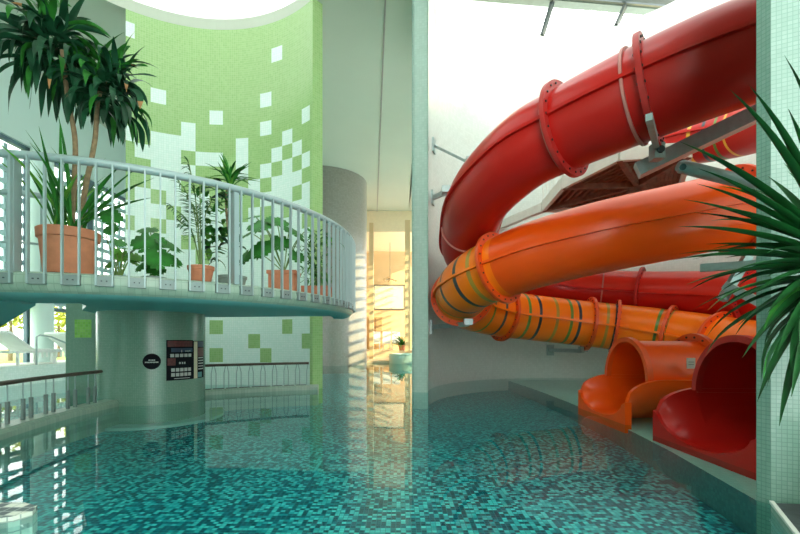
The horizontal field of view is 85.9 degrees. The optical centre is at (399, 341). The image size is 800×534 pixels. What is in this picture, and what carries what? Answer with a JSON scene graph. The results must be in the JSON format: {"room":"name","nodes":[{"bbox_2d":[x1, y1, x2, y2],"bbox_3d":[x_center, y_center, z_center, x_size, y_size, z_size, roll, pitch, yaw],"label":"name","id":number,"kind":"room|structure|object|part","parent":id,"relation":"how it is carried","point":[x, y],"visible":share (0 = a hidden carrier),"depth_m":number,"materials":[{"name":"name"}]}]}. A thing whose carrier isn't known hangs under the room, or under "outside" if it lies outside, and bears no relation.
{"room":"indoor water park","nodes":[
{"label":"indoor water park","id":0,"kind":"room"},
{"bbox_2d":[0,360,65,387],"bbox_3d":[-9.375,1.275,11.500,1.350,1.450,10.000,0,0,0],"label":"floor","id":1,"kind":"structure","parent":0,"point":[9,371],"depth_m":10.28,"materials":[{"name":"white tile"}]},
{"bbox_2d":[0,331,65,364],"bbox_3d":[-9.350,0.142,10.792,0.660,0.815,1.676,0,0,0],"label":"sun lounger","id":2,"kind":"object","parent":1,"relation":"on","point":[9,340],"visible":0.86,"depth_m":10.42,"materials":[{"name":"white plastic"}]},
{"bbox_3d":[-9.350,-0.015,10.320,0.570,0.500,0.732,0,0,0],"label":"backrest","id":3,"kind":"part","parent":2,"relation":"part of","materials":[{"name":"white fabric"}]},
{"bbox_3d":[-9.070,0.405,10.200,0.050,0.290,0.050,0,0,0],"label":"leg","id":4,"kind":"part","parent":2,"relation":"part of","materials":[{"name":"white plastic"}]},
{"bbox_3d":[-9.350,0.240,10.750,0.660,0.050,1.440,0,0,0],"label":"frame","id":5,"kind":"part","parent":2,"relation":"part of","materials":[{"name":"white plastic"}]},
{"bbox_3d":[-9.630,0.405,11.300,0.050,0.290,0.050,0,0,0],"label":"leg","id":6,"kind":"part","parent":2,"relation":"part of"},
{"bbox_3d":[-9.328,0.282,11.150,0.614,0.215,0.960,0,0,0],"label":"seat","id":7,"kind":"part","parent":2,"relation":"part of","materials":[{"name":"white fabric"}]},
{"bbox_3d":[-9.070,0.405,11.300,0.050,0.290,0.050,0,0,0],"label":"leg","id":8,"kind":"part","parent":2,"relation":"part of","materials":[{"name":"white plastic"}]},
{"bbox_2d":[35,334,65,364],"bbox_3d":[-8.697,0.180,11.275,0.054,0.741,1.897,0,0,3],"label":"pool handrail","id":9,"kind":"object","parent":1,"relation":"on","point":[36,337],"visible":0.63,"depth_m":10.36,"materials":[{"name":"metal"}]},
{"bbox_2d":[44,332,65,361],"bbox_3d":[-9.350,0.142,12.462,0.660,0.815,1.676,0,0,0],"label":"sun lounger","id":10,"kind":"object","parent":1,"relation":"on","point":[60,335],"visible":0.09,"depth_m":11.81,"materials":[{"name":"white plastic"}]},
{"bbox_3d":[-9.350,-0.015,11.990,0.570,0.500,0.732,0,0,0],"label":"backrest","id":11,"kind":"part","parent":10,"relation":"part of","materials":[{"name":"white fabric"}]},
{"bbox_2d":[30,146,53,361],"bbox_3d":[-9.900,-2.360,11.900,0.520,5.880,0.520,0,0,0],"label":"pillar","id":12,"kind":"structure","parent":0,"point":[41,314],"depth_m":11.67,"materials":[{"name":"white paint"}]},
{"bbox_2d":[0,58,125,197],"bbox_3d":[-10.200,-2.655,7.500,0.300,9.310,19.000,0,0,0],"label":"wall","id":13,"kind":"structure","parent":0,"point":[14,123],"depth_m":12.22,"materials":[{"name":"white paint"}]},
{"bbox_2d":[0,133,29,270],"bbox_3d":[-10.287,-2.370,10.595,0.315,5.860,2.410,0,0,0],"label":"window","id":14,"kind":"structure","parent":13,"relation":"in","point":[3,179],"depth_m":11.28,"materials":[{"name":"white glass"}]},
{"bbox_2d":[22,159,90,362],"bbox_3d":[-10.287,-2.370,12.895,0.315,5.860,2.410,0,0,0],"label":"window","id":15,"kind":"structure","parent":13,"relation":"in","point":[26,315],"depth_m":11.69,"materials":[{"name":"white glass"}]},
{"bbox_2d":[85,181,125,275],"bbox_3d":[-10.287,-2.370,15.195,0.315,5.860,2.410,0,0,0],"label":"window","id":16,"kind":"structure","parent":13,"relation":"in","point":[90,225],"depth_m":15.08,"materials":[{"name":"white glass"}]},
{"bbox_2d":[66,303,95,405],"bbox_3d":[-5.980,0.400,8.300,0.560,3.200,0.500,0,0,0],"label":"pillar","id":17,"kind":"structure","parent":0,"point":[80,352],"depth_m":8.05,"materials":[{"name":"tile"}]},
{"bbox_2d":[75,320,91,337],"bbox_3d":[-5.930,-0.250,8.045,0.310,0.340,0.012,0,0,0],"label":"tile","id":18,"kind":"structure","parent":17,"relation":"attached to","point":[83,328],"depth_m":8.04,"materials":[{"name":"green tile"}]},
{"bbox_2d":[124,205,125,273],"bbox_3d":[-8.090,-2.655,18.759,6.748,9.310,0.282,0,0,-40],"label":"wall","id":19,"kind":"structure","parent":0,"point":[125,205],"depth_m":16.54,"materials":[{"name":"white paint"}]},
{"bbox_2d":[96,310,204,423],"bbox_3d":[-4.300,0.752,7.500,1.650,2.495,1.650,0,0,0],"label":"column","id":20,"kind":"structure","parent":0,"point":[144,395],"depth_m":6.76,"materials":[{"name":"painted plaster"}]},
{"bbox_2d":[142,354,160,368],"bbox_3d":[-3.909,0.307,6.773,0.253,0.250,0.026,0,0,-28],"label":"round sign","id":21,"kind":"object","parent":20,"relation":"attached to","point":[150,361],"visible":1,"depth_m":6.76,"materials":[{"name":"black plastic"}]},
{"bbox_2d":[0,271,352,318],"bbox_3d":[-3.062,-0.552,6.272,4.475,0.235,4.655,0,0,0],"label":"balcony","id":22,"kind":"object","parent":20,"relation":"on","point":[93,298],"visible":0.8,"depth_m":4.86,"materials":[{"name":"white paint"}]},
{"bbox_2d":[0,300,35,326],"bbox_3d":[-6.010,0.230,5.230,2.700,1.800,0.540,0,0,0],"label":"flight","id":23,"kind":"object","parent":22,"relation":"attached to","point":[9,310],"visible":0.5,"depth_m":5.34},
{"bbox_2d":[0,189,86,271],"bbox_3d":[-4.564,-1.232,5.918,0.815,1.103,1.854,0,0,-4],"label":"balcony railing","id":24,"kind":"object","parent":22,"relation":"on","point":[2,191],"visible":0.12,"depth_m":5.08,"materials":[{"name":"metal"}]},
{"bbox_3d":[-4.566,-1.170,5.923,0.780,0.028,1.821,0,0,-4],"label":"rail","id":25,"kind":"part","parent":24,"relation":"part of","materials":[{"name":"metal"}]},
{"bbox_3d":[-4.562,-1.750,5.920,0.805,0.067,1.855,0,0,-4],"label":"handrail","id":26,"kind":"part","parent":24,"relation":"part of","materials":[{"name":"metal"}]},
{"bbox_2d":[0,0,156,273],"bbox_3d":[-3.465,-2.209,4.548,1.470,3.079,1.554,0,0,36],"label":"plant","id":27,"kind":"object","parent":22,"relation":"on","point":[88,85],"visible":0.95,"depth_m":4.44,"materials":[{"name":"green plant"}]},
{"bbox_3d":[-3.502,-0.922,4.550,0.561,0.505,0.561,0,0,0],"label":"pot","id":28,"kind":"part","parent":27,"relation":"part of","materials":[{"name":"ceramic"}]},
{"bbox_3d":[-3.491,-2.093,4.541,0.157,1.930,0.078,0,0,-24],"label":"stem","id":29,"kind":"part","parent":27,"relation":"part of","materials":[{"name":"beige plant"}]},
{"bbox_3d":[-3.277,-2.022,4.594,0.386,1.792,0.062,0,0,0],"label":"stem","id":30,"kind":"part","parent":27,"relation":"part of","materials":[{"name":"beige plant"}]},
{"bbox_2d":[100,209,127,274],"bbox_3d":[-3.759,-1.204,5.597,0.392,1.067,0.254,0,0,0],"label":"monstera","id":31,"kind":"object","parent":22,"relation":"on","point":[118,217],"visible":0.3,"depth_m":5.59,"materials":[{"name":"plant"}]},
{"bbox_2d":[104,248,141,275],"bbox_3d":[-3.488,-0.926,5.296,0.452,0.512,0.496,0,0,0],"label":"monstera","id":32,"kind":"object","parent":22,"relation":"on","point":[119,256],"visible":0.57,"depth_m":5.35,"materials":[{"name":"plant"}]},
{"bbox_2d":[124,227,186,277],"bbox_3d":[-3.018,-1.068,5.294,0.683,0.796,0.560,0,0,0],"label":"monstera","id":33,"kind":"object","parent":22,"relation":"on","point":[152,240],"visible":0.73,"depth_m":5.18,"materials":[{"name":"plant"}]},
{"bbox_2d":[0,149,355,312],"bbox_3d":[-2.348,-1.173,5.535,1.603,1.255,5.803,0,0,44],"label":"balcony railing","id":34,"kind":"object","parent":22,"relation":"attached to","point":[347,300],"visible":0.98,"depth_m":4.57,"materials":[{"name":"metal"}]},
{"bbox_3d":[-3.649,-1.200,4.073,0.055,1.070,0.110,0,0,-11],"label":"post","id":35,"kind":"part","parent":34,"relation":"part of","materials":[{"name":"metal"}]},
{"bbox_3d":[-2.353,-1.760,5.540,1.588,0.080,5.803,0,0,44],"label":"handrail","id":36,"kind":"part","parent":34,"relation":"part of","materials":[{"name":"metal"}]},
{"bbox_3d":[-1.914,-1.200,4.984,0.055,1.070,0.110,0,0,-44],"label":"post","id":37,"kind":"part","parent":34,"relation":"part of","materials":[{"name":"metal"}]},
{"bbox_2d":[162,156,221,281],"bbox_3d":[-2.458,-1.417,5.143,0.690,1.493,0.532,0,0,0],"label":"potted palm","id":38,"kind":"object","parent":22,"relation":"on","point":[196,269],"visible":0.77,"depth_m":5.07,"materials":[{"name":"plant"}]},
{"bbox_2d":[187,264,214,281],"bbox_3d":[-2.383,-0.787,5.150,0.306,0.235,0.306,0,0,0],"label":"pot","id":39,"kind":"object","parent":38,"relation":"attached to","point":[196,269],"depth_m":5.04,"materials":[{"name":"ceramic"}]},
{"bbox_2d":[196,152,259,284],"bbox_3d":[-2.309,-1.616,5.718,0.881,1.892,0.703,0,0,0],"label":"tree","id":40,"kind":"object","parent":22,"relation":"on","point":[230,177],"visible":0.49,"depth_m":5.65,"materials":[{"name":"green plant"}]},
{"bbox_3d":[-2.267,-1.508,5.700,0.112,1.339,0.032,0,0,0],"label":"stem","id":41,"kind":"part","parent":40,"relation":"part of","materials":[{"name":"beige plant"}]},
{"bbox_3d":[-2.227,-0.770,5.700,0.388,0.200,0.388,0,0,0],"label":"pot","id":42,"kind":"part","parent":40,"relation":"part of","materials":[{"name":"white ceramic"}]},
{"bbox_2d":[239,215,316,290],"bbox_3d":[-1.815,-1.297,6.347,1.196,1.254,0.564,0,0,0],"label":"monstera","id":43,"kind":"object","parent":22,"relation":"on","point":[267,223],"visible":0.54,"depth_m":6.22,"materials":[{"name":"plant"}]},
{"bbox_2d":[295,229,344,296],"bbox_3d":[-1.299,-1.206,6.736,0.731,1.071,0.670,0,0,-23],"label":"potted shrub","id":44,"kind":"object","parent":22,"relation":"on","point":[321,242],"visible":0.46,"depth_m":6.67,"materials":[{"name":"green plant"}]},
{"bbox_2d":[166,340,192,380],"bbox_3d":[-3.607,0.295,7.067,0.045,0.654,0.452,0,0,32],"label":"notice board","id":45,"kind":"object","parent":20,"relation":"attached to","point":[179,353],"visible":1,"depth_m":7.03,"materials":[{"name":"black plastic"}]},
{"bbox_2d":[193,341,202,378],"bbox_3d":[-3.478,0.301,7.433,0.028,0.635,0.312,0,0,5],"label":"notice board","id":46,"kind":"object","parent":20,"relation":"attached to","point":[197,345],"visible":1,"depth_m":7.37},
{"bbox_2d":[105,409,223,430],"bbox_3d":[-4.300,1.640,7.500,2.300,0.720,2.300,0,0,0],"label":"step","id":47,"kind":"structure","parent":0,"point":[209,415],"depth_m":6.75,"materials":[{"name":"tile"}]},
{"bbox_2d":[0,0,411,210],"bbox_3d":[-0.975,-7.435,10.500,19.250,0.250,27.000,0,0,0],"label":"ceiling","id":48,"kind":"structure","parent":0,"point":[352,29],"depth_m":11.66,"materials":[{"name":"paint"}]},
{"bbox_2d":[377,0,385,207],"bbox_3d":[-0.790,-7.306,16.500,0.035,0.020,15.032,0,0,-4],"label":"trim","id":49,"kind":"structure","parent":48,"relation":"attached to","point":[385,0],"depth_m":12.19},
{"bbox_2d":[126,1,309,385],"bbox_3d":[-3.912,-2.602,9.801,4.340,9.416,0.969,0,0,3],"label":"wall","id":50,"kind":"structure","parent":0,"point":[243,95],"depth_m":9.90,"materials":[{"name":"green tile"}]},
{"bbox_2d":[310,0,322,402],"bbox_3d":[-1.802,-2.655,9.249,0.100,9.310,0.260,0,0,43],"label":"trim","id":51,"kind":"structure","parent":50,"relation":"attached to","point":[316,8],"depth_m":9.19,"materials":[{"name":"green tile"}]},
{"bbox_2d":[0,363,588,404],"bbox_3d":[-0.500,1.000,8.800,18.000,0.001,23.600,0,0,0],"label":"floor","id":52,"kind":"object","parent":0,"point":[369,375],"visible":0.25,"depth_m":10.36,"materials":[{"name":"tile"}]},
{"bbox_2d":[323,166,366,365],"bbox_3d":[-3.500,-2.655,19.750,3.940,9.310,3.940,0,0,0],"label":"column","id":53,"kind":"structure","parent":0,"point":[344,190],"depth_m":18.25,"materials":[{"name":"white paint"}]},
{"bbox_2d":[0,387,746,533],"bbox_3d":[-2.750,1.320,9.000,13.500,0.001,24.000,0,0,0],"label":"pool water","id":54,"kind":"structure","parent":0,"point":[358,460],"depth_m":4.19,"materials":[{"name":"teal liquid"}]},
{"bbox_2d":[0,502,36,533],"bbox_3d":[-2.530,1.435,2.470,0.840,0.930,0.260,0,0,0],"label":"step","id":55,"kind":"structure","parent":54,"relation":"on","point":[15,517],"depth_m":2.45,"materials":[{"name":"tile"}]},
{"bbox_2d":[0,399,118,471],"bbox_3d":[-4.038,1.450,3.955,0.504,1.100,5.697,0,0,-12],"label":"pool coping","id":56,"kind":"object","parent":54,"relation":"on","point":[21,441],"visible":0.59,"depth_m":5.28,"materials":[{"name":"tile"}]},
{"bbox_2d":[0,370,102,426],"bbox_3d":[-4.018,0.665,3.831,0.225,0.490,5.430,0,0,-12],"label":"railing","id":57,"kind":"object","parent":56,"relation":"on","point":[30,379],"visible":0.97,"depth_m":5.37,"materials":[{"name":"metal"}]},
{"bbox_3d":[-4.018,0.445,3.831,0.225,0.049,5.430,0,0,-12],"label":"handrail","id":58,"kind":"part","parent":57,"relation":"part of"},
{"bbox_2d":[205,384,318,410],"bbox_3d":[-2.755,1.450,8.634,2.306,1.100,0.353,0,0,-26],"label":"pool coping","id":59,"kind":"object","parent":54,"relation":"on","point":[228,399],"visible":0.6,"depth_m":8.57,"materials":[{"name":"tile"}]},
{"bbox_2d":[205,362,308,389],"bbox_3d":[-2.861,0.665,8.594,2.097,0.490,0.144,0,0,-28],"label":"railing","id":60,"kind":"object","parent":59,"relation":"on","point":[276,363],"visible":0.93,"depth_m":8.63,"materials":[{"name":"metal"}]},
{"bbox_3d":[-2.853,0.445,8.599,2.077,0.049,0.143,0,0,-28],"label":"handrail","id":61,"kind":"part","parent":60,"relation":"part of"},
{"bbox_2d":[389,353,411,363],"bbox_3d":[0.620,1.230,20.600,2.300,1.340,2.300,0,0,0],"label":"basin","id":62,"kind":"object","parent":54,"relation":"on","point":[394,358],"visible":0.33,"depth_m":19.65,"materials":[{"name":"tile"}]},
{"bbox_2d":[367,357,388,362],"bbox_3d":[-1.000,1.450,25.300,9.000,1.100,9.600,0,0,0],"label":"floor","id":63,"kind":"structure","parent":0,"point":[376,359],"depth_m":20.92,"materials":[{"name":"beige tile"}]},
{"bbox_2d":[369,223,373,358],"bbox_3d":[-1.491,-2.650,22.500,0.220,7.100,0.300,0,0,0],"label":"trim","id":64,"kind":"structure","parent":63,"relation":"on","point":[371,225],"depth_m":22.35,"materials":[{"name":"beige wood"}]},
{"bbox_2d":[405,220,409,352],"bbox_3d":[0.384,-2.650,22.000,0.260,7.100,0.300,0,0,0],"label":"trim","id":65,"kind":"structure","parent":63,"relation":"on","point":[407,222],"depth_m":21.85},
{"bbox_2d":[367,252,411,348],"bbox_3d":[-1.000,-2.600,30.000,9.000,9.200,0.300,0,0,0],"label":"wall","id":66,"kind":"structure","parent":0,"point":[391,265],"depth_m":29.85,"materials":[{"name":"beige paint"}]},
{"bbox_2d":[374,285,404,309],"bbox_3d":[-0.720,-3.100,29.795,2.210,1.710,0.110,0,0,0],"label":"wall panel","id":67,"kind":"object","parent":66,"relation":"attached to","point":[386,297],"visible":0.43,"depth_m":29.79,"materials":[{"name":"metal"}]},
{"bbox_2d":[367,211,411,251],"bbox_3d":[-1.000,-6.750,26.850,9.000,1.200,5.700,0,0,0],"label":"wall","id":68,"kind":"structure","parent":0,"point":[389,226],"depth_m":24.00,"materials":[{"name":"beige paint"}]},
{"bbox_2d":[367,349,411,356],"bbox_3d":[-1.000,0.700,27.800,9.000,0.400,4.200,0,0,0],"label":"floor","id":69,"kind":"structure","parent":0,"point":[377,353],"depth_m":25.70,"materials":[{"name":"beige tile"}]},
{"bbox_2d":[374,332,379,349],"bbox_3d":[-1.485,-0.079,26.712,0.550,1.157,0.824,0,0,0],"label":"deck chair","id":70,"kind":"object","parent":69,"relation":"on","point":[376,334],"visible":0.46,"depth_m":26.94,"materials":[{"name":"white fabric"}]},
{"bbox_3d":[-1.485,-0.285,26.990,0.500,0.744,0.268,0,0,0],"label":"backrest","id":71,"kind":"part","parent":70,"relation":"part of","materials":[{"name":"white fabric"}]},
{"bbox_2d":[374,317,381,348],"bbox_3d":[-1.652,-0.600,29.530,0.850,2.200,0.540,0,0,0],"label":"tall cabinet","id":72,"kind":"object","parent":69,"relation":"on","point":[377,320],"visible":0.5,"depth_m":29.30,"materials":[{"name":"beige wood"}]},
{"bbox_2d":[382,332,390,349],"bbox_3d":[-0.835,-0.079,26.712,0.550,1.157,0.824,0,0,0],"label":"deck chair","id":73,"kind":"object","parent":69,"relation":"on","point":[386,335],"visible":0.86,"depth_m":26.93,"materials":[{"name":"white fabric"}]},
{"bbox_3d":[-0.835,-0.285,26.990,0.500,0.744,0.268,0,0,0],"label":"backrest","id":74,"kind":"part","parent":73,"relation":"part of","materials":[{"name":"white fabric"}]},
{"bbox_2d":[392,332,399,349],"bbox_3d":[-0.247,-0.079,26.712,0.550,1.157,0.824,0,0,0],"label":"deck chair","id":75,"kind":"object","parent":69,"relation":"on","point":[394,334],"visible":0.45,"depth_m":26.98,"materials":[{"name":"white plastic"}]},
{"bbox_3d":[-0.247,-0.285,26.990,0.500,0.744,0.268,0,0,0],"label":"backrest","id":76,"kind":"part","parent":75,"relation":"part of","materials":[{"name":"white fabric"}]},
{"bbox_2d":[389,335,411,349],"bbox_3d":[0.070,0.008,25.894,1.419,0.984,1.596,0,0,16],"label":"potted fern","id":77,"kind":"object","parent":69,"relation":"on","point":[401,344],"visible":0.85,"depth_m":25.75,"materials":[{"name":"green plant"}]},
{"bbox_2d":[412,0,427,408],"bbox_3d":[0.403,-3.450,8.710,0.335,10.900,0.480,0,0,0],"label":"pillar","id":78,"kind":"structure","parent":0,"point":[419,7],"depth_m":8.51,"materials":[{"name":"tile"}]},
{"bbox_2d":[428,0,755,406],"bbox_3d":[4.410,-3.275,10.073,7.859,10.550,4.290,0,0,7],"label":"wall","id":79,"kind":"structure","parent":0,"point":[481,71],"depth_m":11.14,"materials":[{"name":"paint"}]},
{"bbox_2d":[431,185,450,205],"bbox_3d":[0.804,-3.025,8.711,0.175,0.486,1.403,0,0,-6],"label":"wall bracket","id":80,"kind":"object","parent":79,"relation":"attached to","point":[445,188],"visible":0.9,"depth_m":8.51,"materials":[{"name":"metal"}]},
{"bbox_3d":[0.712,-3.118,9.306,0.040,0.300,0.200,0,0,16],"label":"wall plate","id":81,"kind":"part","parent":80,"relation":"part of","materials":[{"name":"metal"}]},
{"bbox_3d":[0.794,-2.972,8.702,0.072,0.380,1.233,0,0,-7],"label":"arm","id":82,"kind":"part","parent":80,"relation":"part of","materials":[{"name":"metal"}]},
{"bbox_2d":[432,137,468,161],"bbox_3d":[1.036,-3.873,8.699,0.206,1.129,1.703,0,0,-21],"label":"wall bracket","id":83,"kind":"object","parent":79,"relation":"attached to","point":[434,146],"visible":0.62,"depth_m":8.97,"materials":[{"name":"metal"}]},
{"bbox_3d":[0.741,-4.288,9.401,0.040,0.300,0.200,0,0,18],"label":"wall plate","id":84,"kind":"part","parent":83,"relation":"part of","materials":[{"name":"metal"}]},
{"bbox_3d":[1.026,-3.809,8.699,0.040,1.000,1.530,0,0,-22],"label":"arm","id":85,"kind":"part","parent":83,"relation":"part of","materials":[{"name":"metal"}]},
{"bbox_2d":[430,319,472,333],"bbox_3d":[1.007,-0.321,8.695,0.219,0.300,1.366,0,0,-30],"label":"wall bracket","id":86,"kind":"object","parent":79,"relation":"attached to","point":[466,322],"visible":0.98,"depth_m":8.69,"materials":[{"name":"metal"}]},
{"bbox_3d":[0.683,-0.321,9.198,0.040,0.300,0.200,0,0,14],"label":"wall plate","id":87,"kind":"part","parent":86,"relation":"part of","materials":[{"name":"metal"}]},
{"bbox_3d":[0.995,-0.332,8.698,0.072,0.112,1.166,0,0,-31],"label":"arm","id":88,"kind":"part","parent":86,"relation":"part of","materials":[{"name":"metal"}]},
{"bbox_2d":[546,345,587,354],"bbox_3d":[4.182,0.222,10.884,0.200,0.300,2.132,0,0,-1],"label":"wall bracket","id":89,"kind":"object","parent":79,"relation":"attached to","point":[550,349],"visible":0.9,"depth_m":11.12,"materials":[{"name":"metal"}]},
{"bbox_3d":[4.169,0.222,11.930,0.200,0.300,0.042,0,0,0],"label":"wall plate","id":90,"kind":"part","parent":89,"relation":"part of","materials":[{"name":"metal"}]},
{"bbox_3d":[4.191,0.215,10.910,0.072,0.105,2.021,0,0,-1],"label":"arm","id":91,"kind":"part","parent":89,"relation":"part of","materials":[{"name":"metal"}]},
{"bbox_2d":[501,143,692,227],"bbox_3d":[4.546,-3.705,9.544,2.834,1.240,4.796,0,0,-10],"label":"staircase","id":92,"kind":"structure","parent":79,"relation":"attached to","point":[615,175],"depth_m":8.59,"materials":[{"name":"paint"}]},
{"bbox_3d":[3.350,-3.828,9.458,0.050,0.995,1.519,0,0,4],"label":"guard rail","id":93,"kind":"part","parent":92,"relation":"part of","materials":[{"name":"paint"}]},
{"bbox_2d":[508,389,755,533],"bbox_3d":[5.300,1.528,7.150,6.200,0.945,10.300,0,0,0],"label":"ledge","id":94,"kind":"structure","parent":0,"point":[731,494],"depth_m":3.98,"materials":[{"name":"tile"}]},
{"bbox_2d":[431,164,755,432],"bbox_3d":[4.136,-0.825,7.804,7.040,3.876,5.249,0,0,0],"label":"water slide","id":95,"kind":"object","parent":94,"relation":"on","point":[654,353],"visible":0.76,"depth_m":6.24,"materials":[{"name":"plastic"}]},
{"bbox_3d":[2.750,0.914,5.860,0.080,0.369,1.360,0,0,0],"label":"skirt plate","id":96,"kind":"part","parent":95,"relation":"part of","materials":[{"name":"orange plastic"}]},
{"bbox_3d":[3.560,0.260,5.261,0.100,0.130,0.014,0,0,0],"label":"notice plate","id":97,"kind":"part","parent":95,"relation":"part of","materials":[{"name":"white plastic"}]},
{"bbox_2d":[700,256,755,305],"bbox_3d":[4.442,-0.680,5.470,0.419,0.931,0.994,0,0,-38],"label":"bracket","id":98,"kind":"object","parent":95,"relation":"attached to","point":[744,260],"visible":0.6,"depth_m":5.56,"materials":[{"name":"metal"}]},
{"bbox_3d":[4.394,-0.979,5.475,0.945,0.122,0.080,0,0,36],"label":"arm","id":99,"kind":"part","parent":98,"relation":"part of","materials":[{"name":"metal"}]},
{"bbox_3d":[4.363,-0.834,5.600,0.425,0.624,0.080,0,0,0],"label":"arm","id":100,"kind":"part","parent":98,"relation":"part of","materials":[{"name":"metal"}]},
{"bbox_3d":[4.413,-0.499,5.300,0.080,0.569,0.757,0,0,-31],"label":"arm","id":101,"kind":"part","parent":98,"relation":"part of","materials":[{"name":"metal"}]},
{"bbox_2d":[439,0,755,479],"bbox_3d":[4.119,-1.874,7.270,6.784,5.949,8.040,0,0,0],"label":"water slide","id":102,"kind":"object","parent":94,"relation":"on","point":[686,73],"visible":0.53,"depth_m":4.71,"materials":[{"name":"plastic"}]},
{"bbox_2d":[633,104,755,178],"bbox_3d":[3.351,-2.400,4.568,1.495,0.704,1.325,0,0,21],"label":"support beam","id":103,"kind":"structure","parent":102,"relation":"attached to","point":[659,157],"depth_m":5.00,"materials":[{"name":"metal"}]},
{"bbox_2d":[675,160,755,189],"bbox_3d":[3.797,-1.850,4.921,1.249,0.480,0.226,0,0,3],"label":"pipe","id":104,"kind":"object","parent":103,"relation":"attached to","point":[685,167],"visible":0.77,"depth_m":4.87,"materials":[{"name":"metal"}]},
{"bbox_3d":[2.750,0.914,3.930,0.080,0.369,1.360,0,0,0],"label":"skirt plate","id":105,"kind":"part","parent":102,"relation":"part of","materials":[{"name":"red plastic"}]},
{"bbox_2d":[756,0,799,533],"bbox_3d":[3.623,-3.250,2.820,2.755,10.500,0.760,0,0,0],"label":"pillar","id":106,"kind":"structure","parent":0,"point":[777,21],"depth_m":2.63,"materials":[{"name":"tile"}]},
{"bbox_2d":[771,503,799,533],"bbox_3d":[3.414,1.425,1.983,3.318,0.950,1.223,0,0,6],"label":"deck","id":107,"kind":"object","parent":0,"point":[792,511],"visible":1,"depth_m":2.41,"materials":[{"name":"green tile"}]},
{"bbox_2d":[674,55,799,425],"bbox_3d":[2.118,-0.252,2.130,1.182,2.404,1.217,0,0,40],"label":"yucca","id":108,"kind":"object","parent":107,"relation":"on","point":[786,301],"visible":1,"depth_m":2.10,"materials":[{"name":"plant"}]},
{"bbox_2d":[769,500,799,533],"bbox_3d":[1.937,0.944,2.051,0.051,0.014,1.106,0,0,26],"label":"trim","id":109,"kind":"structure","parent":107,"relation":"on","point":[774,505],"depth_m":2.30,"materials":[{"name":"paint"}]},
{"bbox_3d":[8.550,-5.500,-0.700,0.300,15.000,26.600,0,0,0],"label":"wall","id":110,"kind":"structure","parent":0,"visible":0},
{"bbox_2d":[471,0,674,35],"bbox_3d":[5.956,-9.489,7.800,11.113,2.083,11.600,0,0,0],"label":"frame","id":111,"kind":"object","parent":110,"relation":"attached to","point":[637,7],"visible":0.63,"depth_m":12.47,"materials":[{"name":"grey paint"}]},
{"label":"outside","id":112,"kind":"structure","parent":0,"visible":0},
{"bbox_2d":[0,349,65,363],"bbox_3d":[-35.350,0.950,20.000,49.300,0.300,60.000,0,0,0],"label":"ground","id":113,"kind":"structure","parent":112,"point":[3,356],"depth_m":21.52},
{"bbox_2d":[0,313,22,360],"bbox_3d":[-16.526,-1.030,18.160,2.540,3.689,2.688,0,0,0],"label":"tree","id":114,"kind":"object","parent":113,"relation":"on","point":[14,322],"visible":0.06,"depth_m":18.15,"materials":[{"name":"green plant"}]},
{"bbox_2d":[54,306,65,356],"bbox_3d":[-17.845,-1.122,22.398,2.703,3.872,2.623,0,0,0],"label":"tree","id":115,"kind":"object","parent":113,"relation":"on","point":[61,317],"visible":0.18,"depth_m":22.22,"materials":[{"name":"green plant"}]}
]}

